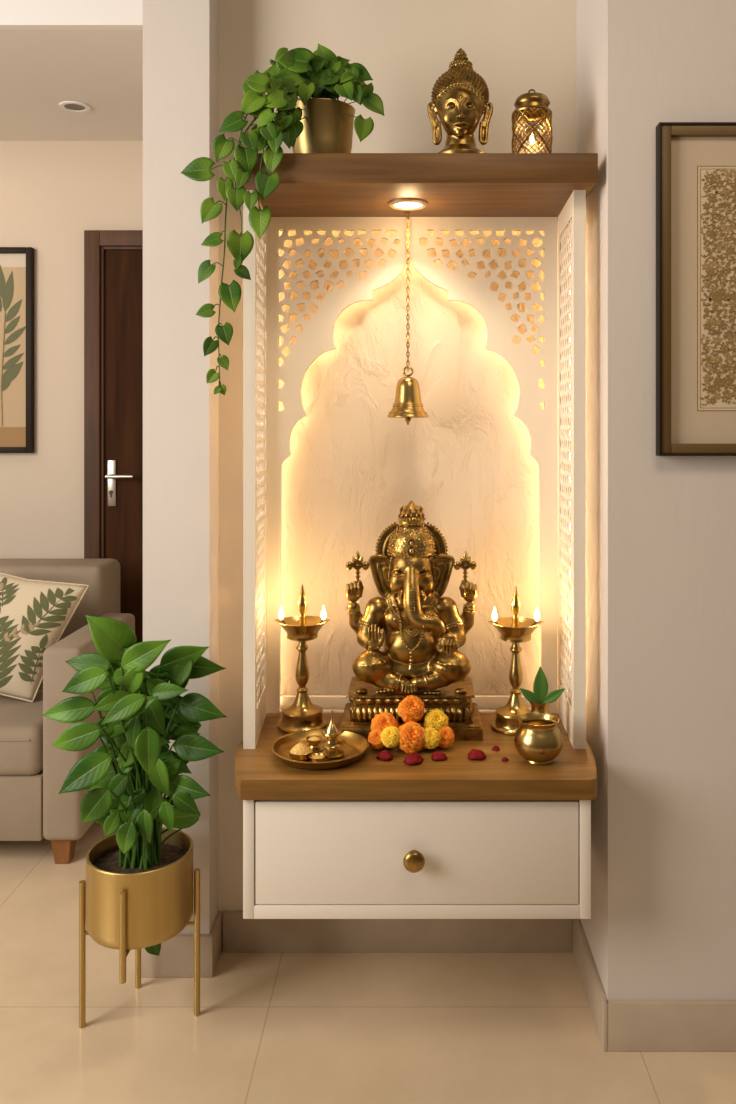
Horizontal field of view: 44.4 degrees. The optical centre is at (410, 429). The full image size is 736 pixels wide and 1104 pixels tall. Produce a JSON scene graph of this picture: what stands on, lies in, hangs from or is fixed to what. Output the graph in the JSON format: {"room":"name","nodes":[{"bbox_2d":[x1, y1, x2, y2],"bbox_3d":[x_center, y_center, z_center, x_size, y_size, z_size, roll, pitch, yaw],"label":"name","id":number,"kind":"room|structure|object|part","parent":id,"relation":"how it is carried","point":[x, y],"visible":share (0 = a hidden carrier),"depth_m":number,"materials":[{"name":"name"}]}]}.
{"room":"home prayer alcove","nodes":[
{"label":"home prayer alcove","id":0,"kind":"room"},
{"bbox_2d":[0,141,142,558],"bbox_3d":[-1.600,-0.100,3.690,3.600,2.800,0.100,0,0,0],"label":"wall","id":1,"kind":"structure","parent":0,"point":[51,192],"depth_m":3.64,"materials":[{"name":"beige paint"}]},
{"bbox_2d":[0,247,33,452],"bbox_3d":[-1.822,-0.321,3.625,0.600,0.826,0.030,0,0,0],"label":"framed botanical print","id":2,"kind":"object","parent":1,"relation":"attached to","point":[16,263],"visible":1,"depth_m":3.62,"materials":[{"name":"black"}]},
{"bbox_2d":[84,230,142,558],"bbox_3d":[-0.965,0.250,3.623,0.690,2.101,0.035,0,0,0],"label":"trim","id":3,"kind":"structure","parent":1,"relation":"attached to","point":[96,242],"depth_m":3.60,"materials":[{"name":"brown wood"}]},
{"bbox_2d":[104,250,142,643],"bbox_3d":[-0.933,0.287,3.607,0.606,2.027,0.064,0,0,0],"label":"door","id":4,"kind":"structure","parent":1,"relation":"in","point":[123,269],"depth_m":3.63,"materials":[{"name":"brown wood"}]},
{"bbox_3d":[-1.205,0.214,3.626,0.034,0.186,0.008,0,0,0],"label":"handle plate","id":5,"kind":"part","parent":4,"relation":"part of","materials":[{"name":"silver metal"}]},
{"bbox_3d":[-1.162,0.186,3.598,0.110,0.020,0.048,0,0,0],"label":"handle lever","id":6,"kind":"part","parent":4,"relation":"part of","materials":[{"name":"silver metal"}]},
{"bbox_2d":[0,30,142,140],"bbox_3d":[-1.995,-1.195,3.185,2.810,0.050,1.110,0,0,0],"label":"ceiling","id":7,"kind":"structure","parent":0,"point":[40,70],"depth_m":3.05,"materials":[{"name":"beige paint"}]},
{"bbox_2d":[0,0,142,29],"bbox_3d":[-2.020,-1.335,2.615,2.760,0.330,0.030,0,0,0],"label":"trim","id":8,"kind":"structure","parent":7,"relation":"attached to","point":[14,14],"depth_m":2.60,"materials":[{"name":"white paint"}]},
{"bbox_2d":[59,101,90,112],"bbox_3d":[-1.213,-1.167,3.250,0.110,0.005,0.110,0,0,0],"label":"recessed light","id":9,"kind":"object","parent":7,"relation":"in","point":[72,106],"visible":1,"depth_m":3.25,"materials":[{"name":"white paint"}]},
{"bbox_2d":[143,0,218,933],"bbox_3d":[-0.560,-0.100,2.248,0.159,2.800,0.203,0,0,0],"label":"wall","id":10,"kind":"structure","parent":0,"point":[181,37],"depth_m":2.15,"materials":[{"name":"paint"}]},
{"bbox_2d":[141,934,212,977],"bbox_3d":[-0.558,1.251,2.141,0.174,0.098,0.012,0,0,0],"label":"baseboard","id":11,"kind":"structure","parent":10,"relation":"attached to","point":[175,959],"depth_m":2.13,"materials":[{"name":"paint"}]},
{"bbox_2d":[210,911,221,973],"bbox_3d":[-0.476,1.251,2.199,0.010,0.098,0.103,0,0,0],"label":"baseboard","id":12,"kind":"structure","parent":10,"relation":"attached to","point":[216,930],"depth_m":2.19,"materials":[{"name":"paint"}]},
{"bbox_2d":[0,821,735,1103],"bbox_3d":[-0.500,1.325,1.350,5.800,0.050,5.100,0,0,0],"label":"floor","id":13,"kind":"structure","parent":0,"point":[270,1027],"depth_m":1.95,"materials":[{"name":"tile"}]},
{"bbox_2d":[0,559,134,863],"bbox_3d":[-1.863,0.892,3.037,1.775,0.816,0.766,0,0,0],"label":"sofa","id":14,"kind":"object","parent":13,"relation":"on","point":[33,772],"visible":0.58,"depth_m":2.67,"materials":[{"name":"fabric"}]},
{"bbox_2d":[0,689,42,775],"bbox_3d":[-1.479,0.959,2.879,0.764,0.150,0.442,0,0,0],"label":"seat cushion","id":15,"kind":"object","parent":14,"relation":"on","point":[21,721],"depth_m":2.67,"materials":[{"name":"fabric"}]},
{"bbox_2d":[0,573,88,701],"bbox_3d":[-1.350,0.670,2.969,0.548,0.426,0.163,0,0,0],"label":"throw pillow","id":16,"kind":"object","parent":14,"relation":"on","point":[34,614],"visible":0.95,"depth_m":2.93,"materials":[{"name":"beige fabric"}]},
{"bbox_2d":[0,577,18,606],"bbox_3d":[-1.340,0.534,2.961,0.101,0.088,0.066,0,0,0],"label":"print","id":17,"kind":"object","parent":16,"relation":"attached to","point":[9,586],"depth_m":2.95,"materials":[{"name":"green"}]},
{"bbox_2d":[0,616,20,687],"bbox_3d":[-1.344,0.694,2.914,0.175,0.283,0.051,0,0,0],"label":"print","id":18,"kind":"object","parent":16,"relation":"attached to","point":[10,626],"depth_m":2.90,"materials":[{"name":"green"}]},
{"bbox_2d":[4,622,39,640],"bbox_3d":[-1.263,0.653,2.910,0.120,0.057,0.009,0,0,-11],"label":"print","id":19,"kind":"object","parent":16,"relation":"on","point":[13,631],"depth_m":2.91,"materials":[{"name":"beige"}]},
{"bbox_2d":[18,634,47,681],"bbox_3d":[-1.222,0.744,2.913,0.092,0.160,0.007,0,0,-27],"label":"print","id":20,"kind":"object","parent":16,"relation":"attached to","point":[31,647],"depth_m":2.91,"materials":[{"name":"green"}]},
{"bbox_2d":[22,588,76,635],"bbox_3d":[-1.187,0.595,2.955,0.169,0.146,0.044,0,0,-28],"label":"print","id":21,"kind":"object","parent":16,"relation":"attached to","point":[45,611],"depth_m":2.95,"materials":[{"name":"green"}]},
{"bbox_3d":[-1.478,0.842,3.300,0.766,0.717,0.240,0,0,0],"label":"backrest","id":22,"kind":"part","parent":14,"relation":"part of","materials":[{"name":"fabric"}]},
{"bbox_3d":[-1.046,1.260,2.715,0.060,0.079,0.060,0,0,0],"label":"leg","id":23,"kind":"part","parent":14,"relation":"part of","materials":[{"name":"brown wood"}]},
{"bbox_3d":[-1.035,0.934,2.930,0.120,0.573,0.540,0,0,0],"label":"arm","id":24,"kind":"part","parent":14,"relation":"part of","materials":[{"name":"fabric"}]},
{"bbox_2d":[79,868,199,1028],"bbox_3d":[-0.604,1.129,1.974,0.202,0.342,0.195,0,0,32],"label":"plant stand","id":25,"kind":"object","parent":13,"relation":"on","point":[123,953],"visible":0.6,"depth_m":1.96,"materials":[{"name":"gold metal"}]},
{"bbox_3d":[-0.716,1.142,1.961,0.013,0.316,0.013,0,0,34],"label":"leg","id":26,"kind":"part","parent":25,"relation":"part of","materials":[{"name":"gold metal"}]},
{"bbox_3d":[-0.597,1.050,1.863,0.013,0.184,0.013,0,0,34],"label":"post","id":27,"kind":"part","parent":25,"relation":"part of","materials":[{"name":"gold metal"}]},
{"bbox_2d":[42,615,225,955],"bbox_3d":[-0.596,0.763,1.972,0.401,0.732,0.281,0,0,0],"label":"potted plant","id":28,"kind":"object","parent":25,"relation":"on","point":[151,862],"visible":0.99,"depth_m":1.92,"materials":[{"name":"green plant"}]},
{"bbox_3d":[-0.604,0.715,1.954,0.275,0.482,0.230,0,0,0],"label":"stem","id":29,"kind":"part","parent":28,"relation":"part of","materials":[{"name":"green plant"}]},
{"bbox_3d":[-0.636,1.142,2.100,0.013,0.316,0.013,0,0,-34],"label":"leg","id":30,"kind":"part","parent":25,"relation":"part of","materials":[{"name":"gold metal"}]},
{"bbox_2d":[86,827,192,949],"bbox_3d":[-0.597,1.007,1.985,0.227,0.166,0.227,0,0,0],"label":"pot","id":31,"kind":"object","parent":25,"relation":"on","point":[157,883],"depth_m":1.90,"materials":[{"name":"gold metal"}]},
{"bbox_3d":[-0.476,1.139,2.001,0.013,0.322,0.013,0,0,-11],"label":"leg","id":32,"kind":"part","parent":25,"relation":"part of","materials":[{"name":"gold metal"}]},
{"bbox_2d":[219,0,576,949],"bbox_3d":[-0.034,-0.100,2.300,0.895,2.800,0.100,0,0,0],"label":"wall","id":33,"kind":"structure","parent":0,"point":[517,47],"depth_m":2.25,"materials":[{"name":"beige paint"}]},
{"bbox_2d":[223,911,572,951],"bbox_3d":[-0.034,1.251,2.244,0.871,0.098,0.012,0,0,0],"label":"baseboard","id":34,"kind":"structure","parent":33,"relation":"attached to","point":[240,934],"depth_m":2.24,"materials":[{"name":"paint"}]},
{"bbox_2d":[267,217,556,712],"bbox_3d":[0.003,0.086,2.225,0.711,1.213,0.050,0,0,0],"label":"panel","id":35,"kind":"object","parent":33,"relation":"attached to","point":[481,469],"visible":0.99,"depth_m":2.25,"materials":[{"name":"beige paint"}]},
{"bbox_3d":[0.001,0.675,2.229,0.671,0.033,0.014,0,0,0],"label":"rail","id":36,"kind":"part","parent":35,"relation":"part of","materials":[{"name":"beige paint"}]},
{"bbox_2d":[243,800,590,918],"bbox_3d":[0.012,0.852,2.006,0.692,0.241,0.489,0,0,0],"label":"drawer","id":37,"kind":"object","parent":33,"relation":"attached to","point":[303,859],"visible":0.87,"depth_m":1.79,"materials":[{"name":"beige paint"}]},
{"bbox_3d":[0.006,0.850,1.776,0.043,0.043,0.030,0,0,0],"label":"knob","id":38,"kind":"part","parent":37,"relation":"part of","materials":[{"name":"gold metal"}]},
{"bbox_2d":[235,707,596,799],"bbox_3d":[0.006,0.712,2.014,0.769,0.040,0.471,0,0,0],"label":"countertop","id":39,"kind":"structure","parent":37,"relation":"on","point":[259,774],"depth_m":1.81,"materials":[{"name":"brown wood"}]},
{"bbox_2d":[243,190,266,748],"bbox_3d":[-0.358,0.086,2.076,0.026,1.213,0.250,0,0,-3],"label":"panel","id":40,"kind":"object","parent":39,"relation":"on","point":[255,289],"visible":0.98,"depth_m":1.95,"materials":[{"name":"beige paint"}]},
{"bbox_2d":[275,584,329,733],"bbox_3d":[-0.254,0.525,2.100,0.117,0.334,0.117,0,0,29],"label":"oil lamp","id":41,"kind":"object","parent":39,"relation":"on","point":[302,715],"visible":1,"depth_m":2.08,"materials":[{"name":"gold metal"}]},
{"bbox_3d":[-0.254,0.465,2.100,0.117,0.044,0.117,0,0,39],"label":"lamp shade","id":42,"kind":"part","parent":41,"relation":"part of","materials":[{"name":"gold metal"}]},
{"bbox_2d":[271,729,368,769],"bbox_3d":[-0.193,0.681,1.915,0.207,0.022,0.207,0,0,0],"label":"plate","id":43,"kind":"object","parent":39,"relation":"on","point":[354,746],"visible":0.77,"depth_m":1.93,"materials":[{"name":"gold metal"}]},
{"bbox_2d":[288,742,312,760],"bbox_3d":[-0.231,0.671,1.888,0.051,0.033,0.051,0,0,0],"label":"rice bowl","id":44,"kind":"object","parent":43,"relation":"on","point":[300,751],"visible":1,"depth_m":1.87,"materials":[{"name":"beige food"}]},
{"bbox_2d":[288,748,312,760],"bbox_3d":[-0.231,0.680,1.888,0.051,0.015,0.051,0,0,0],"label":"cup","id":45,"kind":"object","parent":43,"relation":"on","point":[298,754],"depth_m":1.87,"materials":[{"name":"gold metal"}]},
{"bbox_2d":[306,735,321,747],"bbox_3d":[-0.210,0.677,1.955,0.035,0.021,0.035,0,0,0],"label":"brass cup","id":46,"kind":"object","parent":43,"relation":"on","point":[314,741],"visible":0.98,"depth_m":1.95,"materials":[{"name":"gold metal"}]},
{"bbox_2d":[309,753,325,761],"bbox_3d":[-0.194,0.682,1.866,0.034,0.012,0.034,0,0,0],"label":"brass diya","id":47,"kind":"object","parent":43,"relation":"on","point":[316,757],"visible":0.91,"depth_m":1.87,"materials":[{"name":"brown metal"}]},
{"bbox_2d":[320,709,343,758],"bbox_3d":[-0.167,0.639,1.905,0.052,0.097,0.052,0,0,0],"label":"holder","id":48,"kind":"object","parent":43,"relation":"on","point":[332,750],"visible":0.96,"depth_m":1.89,"materials":[{"name":"gold metal"}]},
{"bbox_2d":[368,729,383,748],"bbox_3d":[-0.072,0.667,1.945,0.043,0.044,0.043,0,0,0],"label":"marigold","id":49,"kind":"object","parent":39,"relation":"on","point":[374,740],"visible":0.8,"depth_m":1.93,"materials":[{"name":"orange plant"}]},
{"bbox_2d":[376,750,392,760],"bbox_3d":[-0.056,0.683,1.896,0.037,0.016,0.035,0,0,0],"label":"rose petal","id":50,"kind":"object","parent":39,"relation":"on","point":[384,755],"visible":1,"depth_m":1.89,"materials":[{"name":"red plant"}]},
{"bbox_2d":[371,712,398,730],"bbox_3d":[-0.057,0.651,1.975,0.064,0.064,0.064,0,0,0],"label":"marigold","id":51,"kind":"object","parent":39,"relation":"on","point":[383,720],"visible":0.59,"depth_m":1.96,"materials":[{"name":"orange plant"}]},
{"bbox_2d":[380,726,399,747],"bbox_3d":[-0.043,0.657,1.928,0.047,0.046,0.046,0,0,0],"label":"marigold","id":52,"kind":"object","parent":39,"relation":"on","point":[390,735],"visible":0.99,"depth_m":1.91,"materials":[{"name":"yellow plant"}]},
{"bbox_2d":[340,501,482,740],"bbox_3d":[0.001,0.428,2.087,0.319,0.528,0.203,0,0,0],"label":"statue","id":53,"kind":"object","parent":39,"relation":"on","point":[411,566],"visible":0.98,"depth_m":2.04,"materials":[{"name":"gold metal"}]},
{"bbox_2d":[408,651,413,669],"bbox_3d":[-0.001,0.520,2.034,0.013,0.046,0.025,0,0,0],"label":"pendant","id":54,"kind":"object","parent":53,"relation":"attached to","point":[410,653],"depth_m":2.03,"materials":[{"name":"gold metal"}]},
{"bbox_3d":[0.001,0.228,2.085,0.110,0.128,0.095,0,0,0],"label":"crown","id":55,"kind":"part","parent":53,"relation":"part of","materials":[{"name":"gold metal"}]},
{"bbox_2d":[403,628,419,636],"bbox_3d":[0.001,0.460,2.041,0.038,0.018,0.016,0,0,0],"label":"pendant","id":56,"kind":"object","parent":53,"relation":"attached to","point":[407,632],"depth_m":2.04,"materials":[{"name":"gold metal"}]},
{"bbox_2d":[398,721,424,753],"bbox_3d":[0.000,0.661,1.935,0.068,0.069,0.068,0,0,0],"label":"marigold","id":57,"kind":"object","parent":39,"relation":"on","point":[411,736],"visible":0.94,"depth_m":1.91,"materials":[{"name":"orange plant"}]},
{"bbox_2d":[398,695,424,722],"bbox_3d":[0.000,0.613,1.975,0.060,0.062,0.062,0,0,0],"label":"marigold","id":58,"kind":"object","parent":57,"relation":"on","point":[411,708],"visible":0.99,"depth_m":1.96,"materials":[{"name":"orange plant"}]},
{"bbox_2d":[403,753,423,764],"bbox_3d":[0.005,0.682,1.872,0.043,0.018,0.040,0,0,0],"label":"rose petal","id":59,"kind":"object","parent":39,"relation":"on","point":[413,758],"visible":1,"depth_m":1.86,"materials":[{"name":"red plant"}]},
{"bbox_2d":[423,727,440,748],"bbox_3d":[0.041,0.663,1.938,0.047,0.047,0.046,0,0,0],"label":"marigold","id":60,"kind":"object","parent":39,"relation":"on","point":[432,737],"visible":0.88,"depth_m":1.92,"materials":[{"name":"yellow plant"}]},
{"bbox_2d":[431,751,447,760],"bbox_3d":[0.060,0.684,1.894,0.034,0.015,0.033,0,0,0],"label":"rose petal","id":61,"kind":"object","parent":39,"relation":"on","point":[437,755],"visible":1,"depth_m":1.89,"materials":[{"name":"red plant"}]},
{"bbox_2d":[437,726,454,747],"bbox_3d":[0.072,0.667,1.955,0.046,0.047,0.047,0,0,0],"label":"marigold","id":62,"kind":"object","parent":39,"relation":"on","point":[446,733],"visible":0.85,"depth_m":1.94,"materials":[{"name":"orange plant"}]},
{"bbox_2d":[424,709,448,729],"bbox_3d":[0.055,0.641,1.975,0.056,0.058,0.056,0,0,0],"label":"marigold","id":63,"kind":"object","parent":62,"relation":"on","point":[436,719],"visible":0.82,"depth_m":1.96,"materials":[{"name":"yellow plant"}]},
{"bbox_2d":[468,749,486,759],"bbox_3d":[0.139,0.682,1.900,0.040,0.018,0.039,0,0,0],"label":"rose petal","id":64,"kind":"object","parent":39,"relation":"on","point":[478,754],"visible":1,"depth_m":1.89,"materials":[{"name":"red plant"}]},
{"bbox_2d":[488,586,543,735],"bbox_3d":[0.243,0.526,2.090,0.116,0.332,0.116,0,0,29],"label":"oil lamp","id":65,"kind":"object","parent":39,"relation":"on","point":[515,629],"visible":0.92,"depth_m":2.08,"materials":[{"name":"gold metal"}]},
{"bbox_3d":[0.243,0.466,2.090,0.116,0.044,0.116,0,0,-39],"label":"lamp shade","id":66,"kind":"part","parent":65,"relation":"part of","materials":[{"name":"gold metal"}]},
{"bbox_2d":[514,712,562,764],"bbox_3d":[0.267,0.648,1.885,0.102,0.087,0.103,0,0,0],"label":"brass pot","id":67,"kind":"object","parent":39,"relation":"on","point":[538,739],"visible":1,"depth_m":1.85,"materials":[{"name":"gold metal"}]},
{"bbox_2d":[520,666,564,713],"bbox_3d":[0.291,0.608,1.995,0.078,0.167,0.068,0,0,-40],"label":"leaves","id":68,"kind":"object","parent":67,"relation":"in","point":[540,701],"visible":0.59,"depth_m":2.00,"materials":[{"name":"green plant"}]},
{"bbox_2d":[558,190,585,748],"bbox_3d":[0.370,0.086,2.076,0.029,1.213,0.249,0,0,1],"label":"panel","id":69,"kind":"object","parent":39,"relation":"on","point":[572,218],"visible":1,"depth_m":1.97,"materials":[{"name":"beige paint"}]},
{"bbox_2d":[238,153,597,221],"bbox_3d":[0.013,-0.552,2.074,0.761,0.063,0.353,0,0,0],"label":"shelf","id":70,"kind":"object","parent":33,"relation":"attached to","point":[311,184],"visible":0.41,"depth_m":1.90,"materials":[{"name":"brown wood"}]},
{"bbox_2d":[181,43,383,395],"bbox_3d":[-0.285,-0.472,1.965,0.427,0.801,0.197,0,0,-19],"label":"pothos","id":71,"kind":"object","parent":70,"relation":"on","point":[321,123],"visible":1,"depth_m":1.88,"materials":[{"name":"green plant"}]},
{"bbox_2d":[292,98,354,152],"bbox_3d":[-0.200,-0.651,2.020,0.149,0.134,0.149,0,0,0],"label":"pot","id":72,"kind":"object","parent":70,"relation":"on","point":[325,125],"depth_m":1.96,"materials":[{"name":"gold metal"}]},
{"bbox_2d":[387,212,428,424],"bbox_3d":[-0.007,-0.267,2.155,0.099,0.509,0.099,0,0,0],"label":"bell","id":73,"kind":"object","parent":70,"relation":"hanging from","point":[407,404],"visible":1,"depth_m":2.13,"materials":[{"name":"gold metal"}]},
{"bbox_3d":[-0.007,-0.331,2.155,0.007,0.382,0.007,0,0,45],"label":"chain","id":74,"kind":"part","parent":73,"relation":"part of","materials":[{"name":"gold metal"}]},
{"bbox_2d":[389,198,426,210],"bbox_3d":[-0.007,-0.517,2.064,0.089,0.008,0.089,0,0,0],"label":"recessed light","id":75,"kind":"object","parent":70,"relation":"attached to","point":[405,204],"visible":1,"depth_m":2.05,"materials":[{"name":"beige"}]},
{"bbox_2d":[395,202,420,207],"bbox_3d":[-0.007,-0.517,2.064,0.065,0.001,0.065,0,0,0],"label":"diffuser","id":76,"kind":"object","parent":75,"relation":"attached to","point":[397,204],"depth_m":2.07,"materials":[{"name":"white plastic"}]},
{"bbox_2d":[427,48,492,152],"bbox_3d":[0.109,-0.715,1.987,0.144,0.264,0.132,0,0,0],"label":"bust","id":77,"kind":"object","parent":70,"relation":"on","point":[460,95],"visible":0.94,"depth_m":1.96,"materials":[{"name":"gold metal"}]},
{"bbox_2d":[512,89,552,152],"bbox_3d":[0.267,-0.668,1.985,0.090,0.168,0.090,0,0,0],"label":"candle lantern","id":78,"kind":"object","parent":70,"relation":"on","point":[531,107],"visible":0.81,"depth_m":1.96,"materials":[{"name":"gold metal"}]},
{"bbox_3d":[0.267,-0.724,1.985,0.078,0.021,0.078,0,0,0],"label":"lid","id":79,"kind":"part","parent":78,"relation":"part of","materials":[{"name":"gold metal"}]},
{"bbox_2d":[526,134,537,152],"bbox_3d":[0.267,-0.625,1.985,0.026,0.066,0.026,0,0,0],"label":"candle","id":80,"kind":"object","parent":78,"relation":"on","point":[531,144],"depth_m":1.97,"materials":[{"name":"white wax"}]},
{"bbox_2d":[577,0,735,999],"bbox_3d":[1.407,-0.100,2.122,1.986,2.800,0.457,0,0,0],"label":"wall","id":81,"kind":"structure","parent":0,"point":[661,530],"depth_m":1.89,"materials":[{"name":"paint"}]},
{"bbox_2d":[573,919,607,1051],"bbox_3d":[0.408,1.249,2.066,0.012,0.102,0.369,0,0,0],"label":"baseboard","id":82,"kind":"structure","parent":81,"relation":"attached to","point":[590,978],"depth_m":2.02,"materials":[{"name":"paint"}]},
{"bbox_2d":[607,1000,735,1051],"bbox_3d":[1.404,1.249,1.887,1.992,0.102,0.012,0,0,0],"label":"baseboard","id":83,"kind":"structure","parent":81,"relation":"attached to","point":[633,1025],"depth_m":1.88,"materials":[{"name":"stone"}]},
{"bbox_2d":[656,122,735,455],"bbox_3d":[0.764,-0.292,1.878,0.500,0.691,0.030,0,0,0],"label":"framed art","id":84,"kind":"object","parent":81,"relation":"attached to","point":[696,161],"visible":1,"depth_m":1.88,"materials":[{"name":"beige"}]},
{"bbox_2d":[698,167,735,409],"bbox_3d":[0.764,-0.295,1.879,0.331,0.508,0.001,0,0,0],"label":"art print","id":85,"kind":"object","parent":84,"relation":"attached to","point":[716,185],"depth_m":1.88,"materials":[{"name":"beige paper"}]}
]}

